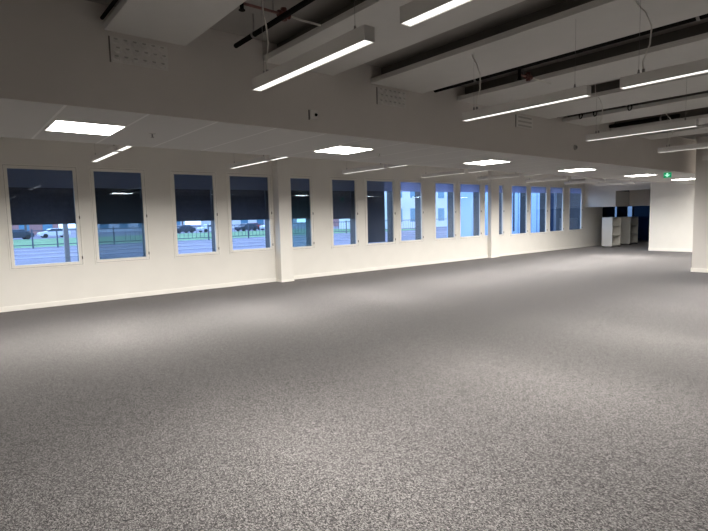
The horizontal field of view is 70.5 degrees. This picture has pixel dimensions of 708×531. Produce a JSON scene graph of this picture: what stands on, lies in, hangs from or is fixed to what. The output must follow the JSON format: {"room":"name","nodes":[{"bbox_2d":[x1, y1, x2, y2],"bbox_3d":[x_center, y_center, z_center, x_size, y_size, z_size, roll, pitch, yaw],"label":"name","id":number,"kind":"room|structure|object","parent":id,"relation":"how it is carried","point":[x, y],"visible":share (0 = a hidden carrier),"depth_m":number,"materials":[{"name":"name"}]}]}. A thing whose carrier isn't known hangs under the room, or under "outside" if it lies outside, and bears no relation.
{"room":"open-plan office","nodes":[
{"label":"open-plan office","id":0,"kind":"room"},
{"bbox_2d":[0,137,602,306],"bbox_3d":[-0.388,-1.439,14.131,31.400,3.344,0.300,-6,7,-39],"label":"wall","id":1,"kind":"structure","parent":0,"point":[164,271],"depth_m":11.67,"materials":[{"name":"paint"}]},
{"bbox_2d":[8,187,75,224],"bbox_3d":[-6.023,-1.318,9.645,1.120,1.057,0.024,-6,7,-39],"label":"roller blind","id":2,"kind":"object","parent":1,"relation":"attached to","point":[28,206],"visible":0.54,"depth_m":9.66,"materials":[{"name":"fabric"}]},
{"bbox_2d":[1,163,84,270],"bbox_3d":[-5.950,-0.930,9.602,1.230,1.945,0.344,-6,7,-39],"label":"window","id":3,"kind":"structure","parent":1,"relation":"in","point":[13,175],"depth_m":9.45,"materials":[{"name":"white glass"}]},
{"bbox_2d":[95,188,141,223],"bbox_3d":[-4.977,-1.415,10.497,0.975,1.080,0.024,-6,7,-39],"label":"roller blind","id":4,"kind":"object","parent":1,"relation":"attached to","point":[113,205],"visible":0.54,"depth_m":10.53,"materials":[{"name":"fabric"}]},
{"bbox_2d":[88,167,150,263],"bbox_3d":[-4.904,-1.042,10.452,1.085,1.938,0.344,-6,7,-39],"label":"window","id":5,"kind":"structure","parent":1,"relation":"in","point":[99,177],"depth_m":10.34,"materials":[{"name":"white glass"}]},
{"bbox_2d":[175,189,211,221],"bbox_3d":[-3.745,-1.550,11.497,0.960,1.063,0.024,-6,7,-39],"label":"roller blind","id":6,"kind":"object","parent":1,"relation":"attached to","point":[191,204],"visible":0.54,"depth_m":11.54,"materials":[{"name":"fabric"}]},
{"bbox_2d":[170,170,219,257],"bbox_3d":[-3.672,-1.172,11.454,1.070,1.931,0.344,-6,7,-39],"label":"window","id":7,"kind":"structure","parent":1,"relation":"in","point":[179,179],"depth_m":11.38,"materials":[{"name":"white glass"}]},
{"bbox_2d":[230,190,265,219],"bbox_3d":[-2.680,-1.659,12.364,1.095,1.066,0.024,-6,7,-39],"label":"roller blind","id":8,"kind":"object","parent":1,"relation":"attached to","point":[245,204],"visible":0.54,"depth_m":12.42,"materials":[{"name":"fabric"}]},
{"bbox_2d":[226,172,273,253],"bbox_3d":[-2.607,-1.288,12.319,1.205,1.919,0.344,-6,7,-39],"label":"window","id":9,"kind":"structure","parent":1,"relation":"in","point":[234,180],"depth_m":12.27,"materials":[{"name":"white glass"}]},
{"bbox_2d":[291,190,306,218],"bbox_3d":[-1.587,-1.770,13.252,0.780,1.069,0.024,-6,7,-39],"label":"roller blind","id":10,"kind":"object","parent":1,"relation":"attached to","point":[298,197],"visible":0.54,"depth_m":13.35,"materials":[{"name":"fabric"}]},
{"bbox_2d":[0,243,601,312],"bbox_3d":[-0.249,0.187,14.161,31.400,0.095,0.016,-6,7,-39],"label":"baseboard","id":11,"kind":"structure","parent":1,"relation":"attached to","point":[177,290],"depth_m":11.86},
{"bbox_2d":[290,175,314,249],"bbox_3d":[-1.514,-1.387,13.209,0.890,1.947,0.344,-6,7,-39],"label":"window","id":12,"kind":"structure","parent":1,"relation":"in","point":[298,182],"depth_m":13.30,"materials":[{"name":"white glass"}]},
{"bbox_2d":[332,191,351,218],"bbox_3d":[-0.431,-1.873,14.194,0.880,1.102,0.024,-6,7,-39],"label":"roller blind","id":13,"kind":"object","parent":1,"relation":"attached to","point":[341,199],"visible":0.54,"depth_m":14.27,"materials":[{"name":"fabric"}]},
{"bbox_2d":[329,176,358,248],"bbox_3d":[-0.357,-1.492,14.150,0.990,1.975,0.344,-6,7,-39],"label":"window","id":14,"kind":"structure","parent":1,"relation":"in","point":[336,183],"depth_m":14.20,"materials":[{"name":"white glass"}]},
{"bbox_2d":[367,191,385,242],"bbox_3d":[0.572,-1.611,15.036,0.950,1.835,0.024,-6,7,-39],"label":"roller blind","id":15,"kind":"object","parent":1,"relation":"attached to","point":[375,199],"visible":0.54,"depth_m":15.12,"materials":[{"name":"fabric"}]},
{"bbox_2d":[364,178,395,246],"bbox_3d":[0.699,-1.595,15.009,1.220,1.988,0.344,-6,7,-39],"label":"window","id":16,"kind":"structure","parent":1,"relation":"in","point":[371,184],"depth_m":15.13,"materials":[{"name":"clear glass"}]},
{"bbox_2d":[398,179,423,243],"bbox_3d":[1.708,-1.705,15.829,1.100,1.976,0.344,-6,7,-39],"label":"window","id":17,"kind":"structure","parent":1,"relation":"in","point":[408,185],"depth_m":15.96,"materials":[{"name":"clear glass"}]},
{"bbox_2d":[434,180,455,240],"bbox_3d":[2.948,-1.831,16.837,1.115,1.979,0.344,-6,7,-39],"label":"window","id":18,"kind":"structure","parent":1,"relation":"in","point":[439,186],"depth_m":16.98,"materials":[{"name":"clear glass"}]},
{"bbox_2d":[459,181,481,238],"bbox_3d":[3.986,-1.939,17.681,1.260,1.977,0.344,-6,7,-39],"label":"window","id":19,"kind":"structure","parent":1,"relation":"in","point":[475,187],"depth_m":17.89,"materials":[{"name":"clear glass"}]},
{"bbox_2d":[483,182,503,237],"bbox_3d":[5.055,-2.046,18.550,1.265,1.985,0.344,-6,7,-39],"label":"window","id":20,"kind":"structure","parent":1,"relation":"in","point":[485,184],"depth_m":18.75,"materials":[{"name":"clear glass"}]},
{"bbox_2d":[510,183,527,235],"bbox_3d":[6.332,-2.168,19.589,1.205,2.003,0.344,-6,7,-39],"label":"window","id":21,"kind":"structure","parent":1,"relation":"in","point":[522,189],"depth_m":19.80,"materials":[{"name":"clear glass"}]},
{"bbox_2d":[529,184,547,234],"bbox_3d":[7.403,-2.274,20.460,1.345,2.011,0.344,-6,7,-39],"label":"window","id":22,"kind":"structure","parent":1,"relation":"in","point":[542,189],"depth_m":20.73,"materials":[{"name":"clear glass"}]},
{"bbox_2d":[549,185,564,232],"bbox_3d":[8.486,-2.390,21.340,1.215,2.004,0.344,-6,7,-39],"label":"window","id":23,"kind":"structure","parent":1,"relation":"in","point":[558,189],"depth_m":21.62,"materials":[{"name":"clear glass"}]},
{"bbox_2d":[568,186,582,231],"bbox_3d":[9.743,-2.522,22.362,1.235,1.997,0.344,-6,7,-39],"label":"window","id":24,"kind":"structure","parent":1,"relation":"in","point":[578,190],"depth_m":22.63,"materials":[{"name":"clear glass"}]},
{"bbox_2d":[584,191,628,206],"bbox_3d":[11.495,-2.988,22.689,1.610,0.659,1.363,-6,7,-39],"label":"duct","id":25,"kind":"object","parent":1,"relation":"attached to","point":[609,198],"visible":0.93,"depth_m":22.13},
{"bbox_2d":[0,0,696,184],"bbox_3d":[2.086,-2.251,8.763,28.600,0.844,1.967,-6,7,-39],"label":"ceiling","id":26,"kind":"structure","parent":0,"point":[55,64],"depth_m":5.27,"materials":[{"name":"paint"}]},
{"bbox_2d":[45,120,126,135],"bbox_3d":[-2.647,-1.350,4.932,0.610,0.006,0.610,-6,7,-39],"label":"recessed light","id":27,"kind":"object","parent":26,"relation":"in","point":[56,125],"visible":1,"depth_m":4.90,"materials":[{"name":"plastic"}]},
{"bbox_2d":[108,36,168,70],"bbox_3d":[-1.829,-1.810,4.281,0.482,0.209,0.041,-6,7,-39],"label":"ceiling vent","id":28,"kind":"object","parent":26,"relation":"in","point":[121,50],"visible":1,"depth_m":4.27,"materials":[{"name":"metal"}]},
{"bbox_2d":[308,110,317,119],"bbox_3d":[-0.435,-1.633,5.434,0.113,0.104,0.046,-6,7,-39],"label":"wall sensor","id":29,"kind":"object","parent":26,"relation":"attached to","point":[312,114],"visible":1,"depth_m":5.42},
{"bbox_2d":[313,146,372,153],"bbox_3d":[-0.148,-1.601,6.964,0.610,0.006,0.610,-6,7,-39],"label":"recessed light","id":30,"kind":"object","parent":26,"relation":"in","point":[337,149],"visible":1,"depth_m":6.93,"materials":[{"name":"plastic"}]},
{"bbox_2d":[376,87,405,107],"bbox_3d":[0.469,-2.055,6.148,0.482,0.199,0.041,-6,7,-39],"label":"ceiling vent","id":31,"kind":"object","parent":26,"relation":"in","point":[388,97],"visible":1,"depth_m":6.13,"materials":[{"name":"metal"}]},
{"bbox_2d":[463,160,511,164],"bbox_3d":[2.397,-1.856,9.033,0.610,0.006,0.610,-6,7,-39],"label":"recessed light","id":32,"kind":"object","parent":26,"relation":"in","point":[485,162],"visible":1,"depth_m":9.01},
{"bbox_2d":[515,114,532,129],"bbox_3d":[2.719,-2.285,7.994,0.482,0.194,0.016,-6,7,-39],"label":"ceiling vent","id":33,"kind":"object","parent":26,"relation":"in","point":[521,121],"visible":1,"depth_m":7.97,"materials":[{"name":"metal"}]},
{"bbox_2d":[559,168,596,171],"bbox_3d":[4.941,-2.112,11.103,0.610,0.006,0.610,-6,7,-39],"label":"recessed light","id":34,"kind":"object","parent":26,"relation":"in","point":[580,169],"visible":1,"depth_m":11.08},
{"bbox_2d":[562,169,594,171],"bbox_3d":[4.941,-2.112,11.103,0.584,0.004,0.584,-6,7,-39],"label":"diffuser","id":35,"kind":"object","parent":34,"relation":"attached to","point":[571,170],"depth_m":11.12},
{"bbox_2d":[627,174,652,176],"bbox_3d":[7.548,-2.374,13.223,0.610,0.006,0.610,-6,7,-39],"label":"recessed light","id":36,"kind":"object","parent":26,"relation":"in","point":[642,174],"visible":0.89,"depth_m":13.19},
{"bbox_2d":[663,171,671,177],"bbox_3d":[7.615,-2.205,12.176,0.040,0.149,0.180,-6,7,-39],"label":"exit sign","id":37,"kind":"object","parent":26,"relation":"hanging from","point":[666,174],"visible":0.99,"depth_m":12.16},
{"bbox_2d":[0,242,707,530],"bbox_3d":[6.299,0.545,9.809,36.400,0.120,19.500,-6,7,-39],"label":"floor","id":38,"kind":"structure","parent":0,"point":[564,389],"depth_m":4.21,"materials":[{"name":"grey carpet"}]},
{"bbox_2d":[272,157,293,281],"bbox_3d":[-1.793,-1.263,12.621,0.376,3.344,0.272,-6,7,-39],"label":"column","id":39,"kind":"structure","parent":38,"relation":"on","point":[282,212],"depth_m":12.53,"materials":[{"name":"paint"}]},
{"bbox_2d":[488,171,498,257],"bbox_3d":[5.092,-1.961,18.290,0.486,3.344,0.162,-6,7,-39],"label":"column","id":40,"kind":"structure","parent":38,"relation":"on","point":[493,184],"depth_m":18.22,"materials":[{"name":"paint"}]},
{"bbox_2d":[602,217,620,247],"bbox_3d":[11.539,-1.498,22.477,0.860,1.330,0.450,-6,7,-39],"label":"bookcase","id":41,"kind":"object","parent":38,"relation":"on","point":[611,226],"visible":1,"depth_m":22.32,"materials":[{"name":"wood"}]},
{"bbox_2d":[620,216,637,244],"bbox_3d":[13.184,-1.676,24.009,0.860,1.320,0.450,-6,7,-39],"label":"bookcase","id":42,"kind":"object","parent":38,"relation":"on","point":[629,225],"visible":0.98,"depth_m":23.84,"materials":[{"name":"wood"}]},
{"bbox_2d":[87,0,707,140],"bbox_3d":[6.215,-2.942,9.482,36.400,0.200,19.500,-6,7,-39],"label":"ceiling","id":43,"kind":"structure","parent":0,"point":[236,22],"depth_m":4.67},
{"bbox_2d":[91,143,119,161],"bbox_3d":[-3.559,-1.957,7.093,0.074,0.842,1.300,-6,7,-39],"label":"pendant light","id":44,"kind":"object","parent":43,"relation":"hanging from","point":[110,151],"visible":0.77,"depth_m":7.03,"materials":[{"name":"metal"}]},
{"bbox_2d":[93,152,117,161],"bbox_3d":[-3.550,-1.546,7.131,0.068,0.004,1.294,-6,7,-39],"label":"diffuser","id":45,"kind":"object","parent":44,"relation":"attached to","point":[104,155],"depth_m":7.11,"materials":[{"name":"plastic"}]},
{"bbox_2d":[100,0,117,19],"bbox_3d":[0.982,-1.777,0.354,0.040,0.164,9.506,-6,7,-39],"label":"insulated pipe","id":46,"kind":"object","parent":43,"relation":"hanging from","point":[113,2],"visible":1,"depth_m":3.84,"materials":[{"name":"metal"}]},
{"bbox_2d":[116,145,132,150],"bbox_3d":[-2.920,-1.899,6.313,0.074,0.842,0.490,-6,7,-39],"label":"pendant light","id":47,"kind":"object","parent":43,"relation":"hanging from","point":[118,147],"visible":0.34,"depth_m":6.38,"materials":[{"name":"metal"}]},
{"bbox_2d":[103,0,245,45],"bbox_3d":[1.307,-1.782,0.542,0.680,0.203,9.785,-6,7,-39],"label":"ceiling beam","id":48,"kind":"structure","parent":43,"relation":"attached to","point":[179,22],"depth_m":3.90,"materials":[{"name":"paint"}]},
{"bbox_2d":[229,155,268,168],"bbox_3d":[-1.811,-2.132,8.514,0.074,0.842,1.300,-6,7,-39],"label":"pendant light","id":49,"kind":"object","parent":43,"relation":"hanging from","point":[263,159],"visible":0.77,"depth_m":8.45,"materials":[{"name":"metal"}]},
{"bbox_2d":[234,0,314,47],"bbox_3d":[1.876,-1.842,1.018,0.056,0.201,9.406,-6,7,-39],"label":"insulated pipe","id":50,"kind":"object","parent":43,"relation":"hanging from","point":[302,4],"visible":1,"depth_m":4.10,"materials":[{"name":"metal"}]},
{"bbox_2d":[269,155,287,159],"bbox_3d":[-1.172,-2.075,7.735,0.074,0.842,0.490,-6,7,-39],"label":"pendant light","id":51,"kind":"object","parent":43,"relation":"hanging from","point":[270,157],"visible":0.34,"depth_m":7.79,"materials":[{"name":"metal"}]},
{"bbox_2d":[239,0,320,25],"bbox_3d":[-0.606,-2.087,4.086,0.716,0.168,0.105,-5,6,-32],"label":"pipe","id":52,"kind":"object","parent":43,"relation":"hanging from","point":[282,9],"visible":0.67,"depth_m":4.07,"materials":[{"name":"metal"}]},
{"bbox_2d":[251,0,374,91],"bbox_3d":[-0.323,-1.666,3.155,0.082,0.842,1.265,-6,7,-39],"label":"pendant light","id":53,"kind":"object","parent":43,"relation":"hanging from","point":[362,36],"visible":1,"depth_m":3.06,"materials":[{"name":"metal"}]},
{"bbox_2d":[254,40,371,90],"bbox_3d":[-0.316,-1.254,3.191,0.068,0.004,1.259,-6,7,-39],"label":"diffuser","id":54,"kind":"object","parent":53,"relation":"attached to","point":[350,46],"depth_m":3.09,"materials":[{"name":"plastic"}]},
{"bbox_2d":[342,163,385,173],"bbox_3d":[0.177,-2.332,10.131,0.074,0.842,1.300,-6,7,-39],"label":"pendant light","id":55,"kind":"object","parent":43,"relation":"hanging from","point":[381,166],"visible":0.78,"depth_m":10.09,"materials":[{"name":"metal"}]},
{"bbox_2d":[263,0,524,75],"bbox_3d":[2.521,-1.904,1.530,0.880,0.203,9.785,-6,7,-39],"label":"ceiling beam","id":56,"kind":"structure","parent":43,"relation":"attached to","point":[391,36],"depth_m":4.27,"materials":[{"name":"paint"}]},
{"bbox_2d":[388,164,406,167],"bbox_3d":[0.816,-2.274,9.351,0.074,0.842,0.490,-6,7,-39],"label":"pendant light","id":57,"kind":"object","parent":43,"relation":"hanging from","point":[389,165],"visible":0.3,"depth_m":9.43,"materials":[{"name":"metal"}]},
{"bbox_2d":[400,0,472,26],"bbox_3d":[0.646,-1.578,1.968,0.074,0.842,1.265,-6,7,-39],"label":"pendant light","id":58,"kind":"object","parent":43,"relation":"hanging from","point":[415,12],"visible":1,"depth_m":2.37,"materials":[{"name":"metal"}]},
{"bbox_2d":[421,169,465,177],"bbox_3d":[2.064,-2.522,11.665,0.074,0.842,1.300,-6,7,-39],"label":"pendant light","id":59,"kind":"object","parent":43,"relation":"hanging from","point":[463,170],"visible":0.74,"depth_m":11.64,"materials":[{"name":"metal"}]},
{"bbox_2d":[468,169,487,172],"bbox_3d":[2.704,-2.464,10.886,0.074,0.842,0.490,-6,7,-39],"label":"pendant light","id":60,"kind":"object","parent":43,"relation":"hanging from","point":[469,170],"visible":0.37,"depth_m":10.97,"materials":[{"name":"metal"}]},
{"bbox_2d":[477,173,520,179],"bbox_3d":[3.743,-2.690,13.030,0.074,0.842,1.300,-6,7,-39],"label":"pendant light","id":61,"kind":"object","parent":43,"relation":"hanging from","point":[515,174],"visible":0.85,"depth_m":12.99,"materials":[{"name":"metal"}]},
{"bbox_2d":[523,173,542,175],"bbox_3d":[4.382,-2.632,12.251,0.074,0.842,0.490,-6,7,-39],"label":"pendant light","id":62,"kind":"object","parent":43,"relation":"hanging from","point":[524,174],"visible":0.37,"depth_m":12.35,"materials":[{"name":"metal"}]},
{"bbox_2d":[517,68,550,83],"bbox_3d":[2.055,-2.251,5.770,0.519,0.283,0.092,-4,6,-29],"label":"pipe","id":63,"kind":"object","parent":43,"relation":"hanging from","point":[527,76],"visible":0.91,"depth_m":5.73,"materials":[{"name":"metal"}]},
{"bbox_2d":[371,0,707,93],"bbox_3d":[3.639,-2.016,2.438,0.890,0.203,9.785,-6,7,-39],"label":"ceiling beam","id":64,"kind":"structure","parent":43,"relation":"attached to","point":[551,31],"depth_m":4.64,"materials":[{"name":"paint"}]},
{"bbox_2d":[462,37,590,121],"bbox_3d":[1.508,-1.738,4.543,0.082,0.640,1.265,-6,7,-39],"label":"pendant light","id":65,"kind":"object","parent":64,"relation":"hanging from","point":[584,91],"visible":1,"depth_m":4.47,"materials":[{"name":"metal"}]},
{"bbox_2d":[464,95,587,120],"bbox_3d":[1.513,-1.428,4.569,0.068,0.004,1.259,-6,7,-39],"label":"diffuser","id":66,"kind":"object","parent":65,"relation":"attached to","point":[563,98],"depth_m":4.51,"materials":[{"name":"plastic"}]},
{"bbox_2d":[620,0,707,88],"bbox_3d":[2.471,-1.652,3.369,0.082,0.640,1.265,-6,7,-39],"label":"pendant light","id":67,"kind":"object","parent":64,"relation":"hanging from","point":[696,67],"visible":1,"depth_m":3.65,"materials":[{"name":"metal"}]},
{"bbox_2d":[623,70,707,88],"bbox_3d":[2.475,-1.341,3.396,0.068,0.004,1.259,-6,7,-39],"label":"diffuser","id":68,"kind":"object","parent":67,"relation":"attached to","point":[683,73],"depth_m":3.65,"materials":[{"name":"plastic"}]},
{"bbox_2d":[525,176,567,182],"bbox_3d":[5.568,-2.873,14.515,0.074,0.842,1.300,-6,7,-39],"label":"pendant light","id":69,"kind":"object","parent":43,"relation":"hanging from","point":[563,177],"visible":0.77,"depth_m":14.50,"materials":[{"name":"metal"}]},
{"bbox_2d":[434,14,707,92],"bbox_3d":[4.061,-2.072,2.859,0.080,0.193,9.506,-6,7,-39],"label":"insulated pipe","id":70,"kind":"object","parent":43,"relation":"hanging from","point":[698,18],"visible":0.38,"depth_m":4.98,"materials":[{"name":"metal"}]},
{"bbox_2d":[571,176,589,178],"bbox_3d":[6.208,-2.816,13.735,0.074,0.842,0.490,-6,7,-39],"label":"pendant light","id":71,"kind":"object","parent":43,"relation":"hanging from","point":[572,177],"visible":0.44,"depth_m":13.84,"materials":[{"name":"metal"}]},
{"bbox_2d":[457,22,707,106],"bbox_3d":[4.814,-2.134,3.394,0.750,0.203,9.785,-6,7,-39],"label":"ceiling beam","id":72,"kind":"structure","parent":43,"relation":"attached to","point":[689,44],"depth_m":5.66,"materials":[{"name":"paint"}]},
{"bbox_2d":[564,179,605,183],"bbox_3d":[7.339,-3.051,15.955,0.074,0.842,1.300,-6,7,-39],"label":"pendant light","id":73,"kind":"object","parent":43,"relation":"hanging from","point":[596,180],"visible":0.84,"depth_m":15.90,"materials":[{"name":"metal"}]},
{"bbox_2d":[517,72,707,118],"bbox_3d":[6.017,-2.255,4.373,0.960,0.203,9.785,-6,7,-39],"label":"ceiling beam","id":74,"kind":"structure","parent":43,"relation":"attached to","point":[610,94],"depth_m":6.97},
{"bbox_2d":[595,180,634,185],"bbox_3d":[9.002,-3.218,17.308,0.074,0.842,1.300,-6,7,-39],"label":"pendant light","id":75,"kind":"object","parent":43,"relation":"hanging from","point":[630,181],"visible":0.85,"depth_m":17.31,"materials":[{"name":"metal"}]},
{"bbox_2d":[558,91,703,117],"bbox_3d":[6.444,-2.315,4.810,0.068,0.187,9.526,-6,7,-39],"label":"insulated pipe","id":76,"kind":"object","parent":43,"relation":"hanging from","point":[702,91],"visible":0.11,"depth_m":7.57,"materials":[{"name":"metal"}]},
{"bbox_2d":[562,91,707,125],"bbox_3d":[7.050,-2.359,5.212,0.830,0.203,9.785,-6,7,-39],"label":"ceiling beam","id":77,"kind":"structure","parent":43,"relation":"attached to","point":[695,100],"depth_m":7.98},
{"bbox_2d":[658,112,707,152],"bbox_3d":[5.383,-2.128,7.694,0.082,0.640,1.265,-6,7,-39],"label":"pendant light","id":78,"kind":"object","parent":77,"relation":"hanging from","point":[668,148],"visible":0.88,"depth_m":7.92,"materials":[{"name":"metal"}]},
{"bbox_2d":[585,84,698,140],"bbox_3d":[3.494,-2.039,6.150,0.082,0.842,1.265,-6,7,-39],"label":"pendant light","id":79,"kind":"object","parent":43,"relation":"hanging from","point":[693,122],"visible":0.94,"depth_m":6.12,"materials":[{"name":"metal"}]},
{"bbox_2d":[589,126,693,140],"bbox_3d":[3.501,-1.627,6.186,0.068,0.004,1.259,-6,7,-39],"label":"diffuser","id":80,"kind":"object","parent":79,"relation":"attached to","point":[666,128],"depth_m":6.16,"materials":[{"name":"plastic"}]},
{"bbox_2d":[609,114,680,127],"bbox_3d":[5.315,-2.703,9.219,0.082,0.184,1.206,-6,7,-39],"label":"insulated pipe","id":81,"kind":"object","parent":43,"relation":"hanging from","point":[661,117],"visible":0.91,"depth_m":9.16,"materials":[{"name":"metal"}]},
{"bbox_2d":[610,107,707,130],"bbox_3d":[8.469,-2.501,6.367,0.800,0.203,9.785,-6,7,-39],"label":"ceiling beam","id":82,"kind":"structure","parent":43,"relation":"attached to","point":[701,114],"depth_m":9.11,"materials":[{"name":"metal"}]},
{"bbox_2d":[637,124,707,139],"bbox_3d":[9.436,-2.598,7.153,0.800,0.203,9.785,-6,7,-39],"label":"ceiling beam","id":83,"kind":"structure","parent":43,"relation":"attached to","point":[700,129],"depth_m":10.35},
{"bbox_2d":[569,193,574,229],"bbox_3d":[12.858,-2.891,26.200,4.700,3.344,1.716,-6,7,-39],"label":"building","id":84,"kind":"structure","parent":0,"point":[572,195],"depth_m":24.94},
{"bbox_2d":[585,178,650,192],"bbox_3d":[11.493,-3.653,21.505,0.200,0.884,3.114,-6,7,-39],"label":"wall","id":85,"kind":"structure","parent":0,"point":[589,187],"depth_m":21.67,"materials":[{"name":"paint"}]},
{"bbox_2d":[602,190,649,241],"bbox_3d":[15.354,-2.865,25.280,0.060,3.344,5.960,-6,7,-39],"label":"window","id":86,"kind":"structure","parent":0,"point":[643,212],"depth_m":26.02,"materials":[{"name":"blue glass"}]},
{"bbox_2d":[629,189,649,205],"bbox_3d":[12.977,-3.391,21.858,0.200,1.544,1.749,-6,7,-39],"label":"lintel","id":87,"kind":"object","parent":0,"point":[636,197],"visible":0.14,"depth_m":22.17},
{"bbox_2d":[650,182,694,248],"bbox_3d":[16.178,-1.865,14.414,0.250,3.344,13.970,-6,7,-39],"label":"wall","id":88,"kind":"structure","parent":0,"point":[672,204],"depth_m":19.16,"materials":[{"name":"paint"}]},
{"bbox_2d":[649,182,651,247],"bbox_3d":[11.757,-2.324,19.795,0.268,3.224,0.028,-6,7,-39],"label":"trim","id":89,"kind":"structure","parent":88,"relation":"attached to","point":[651,182],"depth_m":19.73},
{"bbox_2d":[648,248,691,251],"bbox_3d":[16.109,-0.251,14.487,0.016,0.120,13.986,-6,7,-39],"label":"baseboard","id":90,"kind":"structure","parent":88,"relation":"attached to","point":[649,249],"depth_m":19.26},
{"bbox_2d":[692,136,707,268],"bbox_3d":[11.900,-1.219,8.626,0.250,3.344,10.380,-6,7,-39],"label":"wall","id":91,"kind":"structure","parent":0,"point":[700,222],"depth_m":12.44,"materials":[{"name":"paint"}]},
{"bbox_2d":[691,268,707,272],"bbox_3d":[11.831,0.405,8.699,0.016,0.100,10.396,-6,7,-39],"label":"baseboard","id":92,"kind":"structure","parent":91,"relation":"attached to","point":[703,270],"depth_m":12.56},
{"label":"outside","id":93,"kind":"structure","parent":0,"visible":0},
{"bbox_2d":[13,229,414,247],"bbox_3d":[-43.739,-1.754,50.790,116.500,0.210,34.000,-6,7,-39],"label":"grass","id":94,"kind":"structure","parent":93,"point":[104,240],"depth_m":62.67,"materials":[{"name":"plant"}]},
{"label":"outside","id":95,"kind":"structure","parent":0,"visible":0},
{"bbox_2d":[13,222,446,239],"bbox_3d":[-88.305,-16.346,217.862,260.000,0.200,350.000,-6,7,-39],"label":"parking lot","id":96,"kind":"structure","parent":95,"point":[302,225],"depth_m":97.09,"materials":[{"name":"asphalt"}]},
{"bbox_2d":[12,229,33,238],"bbox_3d":[-48.327,-4.409,71.448,1.840,1.458,4.386,3,7,42],"label":"car","id":97,"kind":"object","parent":96,"relation":"on","point":[24,235],"visible":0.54,"depth_m":71.38,"materials":[{"name":"grey metal"}]},
{"bbox_2d":[12,224,58,234],"bbox_3d":[-79.529,-11.431,107.518,26.800,10.200,12.800,-6,7,-39],"label":"building","id":98,"kind":"structure","parent":96,"relation":"on","point":[46,226],"depth_m":108.75,"materials":[{"name":"brick"}]},
{"bbox_2d":[37,228,70,237],"bbox_3d":[-47.717,-5.195,79.664,1.840,1.458,4.385,4,8,45],"label":"car","id":99,"kind":"object","parent":96,"relation":"on","point":[45,234],"visible":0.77,"depth_m":78.80,"materials":[{"name":"white metal"}]},
{"bbox_2d":[97,221,184,231],"bbox_3d":[-57.264,-12.254,130.910,22.600,6.400,12.600,-6,7,-39],"label":"building","id":100,"kind":"structure","parent":96,"relation":"on","point":[132,225],"depth_m":123.30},
{"bbox_2d":[177,225,195,232],"bbox_3d":[-30.333,-6.458,88.654,1.840,1.458,4.386,2,6,33],"label":"car","id":101,"kind":"object","parent":96,"relation":"on","point":[185,229],"visible":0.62,"depth_m":88.34,"materials":[{"name":"black metal"}]},
{"bbox_2d":[197,224,210,231],"bbox_3d":[-26.789,-6.934,92.822,1.840,1.458,4.386,3,7,39],"label":"car","id":102,"kind":"object","parent":96,"relation":"on","point":[204,227],"visible":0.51,"depth_m":91.36,"materials":[{"name":"white metal"}]},
{"bbox_2d":[235,223,257,230],"bbox_3d":[-20.248,-7.229,94.281,1.840,1.458,4.385,3,7,36],"label":"car","id":103,"kind":"object","parent":96,"relation":"on","point":[240,227],"visible":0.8,"depth_m":93.46,"materials":[{"name":"black metal"}]},
{"bbox_2d":[201,219,296,227],"bbox_3d":[-29.793,-15.194,142.870,24.800,8.700,12.800,-6,7,-39],"label":"building","id":104,"kind":"structure","parent":96,"relation":"on","point":[234,222],"depth_m":136.99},
{"bbox_2d":[333,219,338,225],"bbox_3d":[6.648,-15.445,137.771,30.600,8.400,14.600,-6,7,-39],"label":"building","id":105,"kind":"structure","parent":96,"relation":"on","point":[335,221],"depth_m":128.40,"materials":[{"name":"brick"}]},
{"bbox_2d":[339,191,446,228],"bbox_3d":[24.759,-14.914,106.026,60.600,12.400,14.600,-6,7,-39],"label":"building","id":106,"kind":"structure","parent":96,"relation":"on","point":[407,198],"depth_m":85.28,"materials":[{"name":"white"}]},
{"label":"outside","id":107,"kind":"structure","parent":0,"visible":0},
{"bbox_2d":[14,229,446,264],"bbox_3d":[19.278,-3.696,55.327,220.000,0.200,38.596,-6,7,-39],"label":"paving","id":108,"kind":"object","parent":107,"point":[443,231],"visible":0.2,"depth_m":36.82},
{"bbox_2d":[62,224,70,261],"bbox_3d":[-7.565,-0.702,13.176,0.280,3.000,0.280,-6,7,-39],"label":"steel post","id":109,"kind":"object","parent":108,"relation":"on","point":[65,226],"visible":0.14,"depth_m":13.14,"materials":[{"name":"metal"}]},
{"bbox_2d":[14,233,344,248],"bbox_3d":[-21.424,-2.041,46.762,66.000,0.060,0.350,-6,7,-39],"label":"kerb","id":110,"kind":"object","parent":108,"relation":"on","point":[334,233],"visible":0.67,"depth_m":46.97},
{"bbox_2d":[12,220,414,248],"bbox_3d":[-10.249,-3.872,55.052,66.000,1.620,0.100,-6,7,-39],"label":"fence","id":111,"kind":"object","parent":108,"relation":"on","point":[247,224],"visible":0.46,"depth_m":49.36,"materials":[{"name":"metal"}]},
{"bbox_2d":[14,231,414,251],"bbox_3d":[-17.878,-1.721,42.440,66.000,0.060,0.350,-6,7,-39],"label":"kerb","id":112,"kind":"object","parent":108,"relation":"on","point":[409,231],"visible":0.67,"depth_m":41.85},
{"bbox_2d":[14,232,440,255],"bbox_3d":[-14.394,-1.407,38.195,66.000,0.060,0.350,-6,7,-39],"label":"kerb","id":113,"kind":"object","parent":108,"relation":"on","point":[436,232],"depth_m":36.70,"materials":[{"name":"concrete"}]},
{"bbox_2d":[15,234,446,259],"bbox_3d":[-11.228,-1.121,34.337,66.000,0.060,0.350,-6,7,-39],"label":"kerb","id":114,"kind":"object","parent":108,"relation":"on","point":[436,234],"visible":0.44,"depth_m":32.20,"materials":[{"name":"concrete"}]},
{"bbox_2d":[447,192,539,237],"bbox_3d":[10.194,-5.201,35.152,8.800,7.000,2.060,-6,7,-39],"label":"building","id":115,"kind":"structure","parent":108,"relation":"on","point":[466,197],"depth_m":33.34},
{"bbox_2d":[550,193,631,230],"bbox_3d":[17.241,-6.758,44.577,14.000,8.000,9.060,-6,7,-39],"label":"building","id":116,"kind":"structure","parent":108,"relation":"on","point":[552,195],"depth_m":37.06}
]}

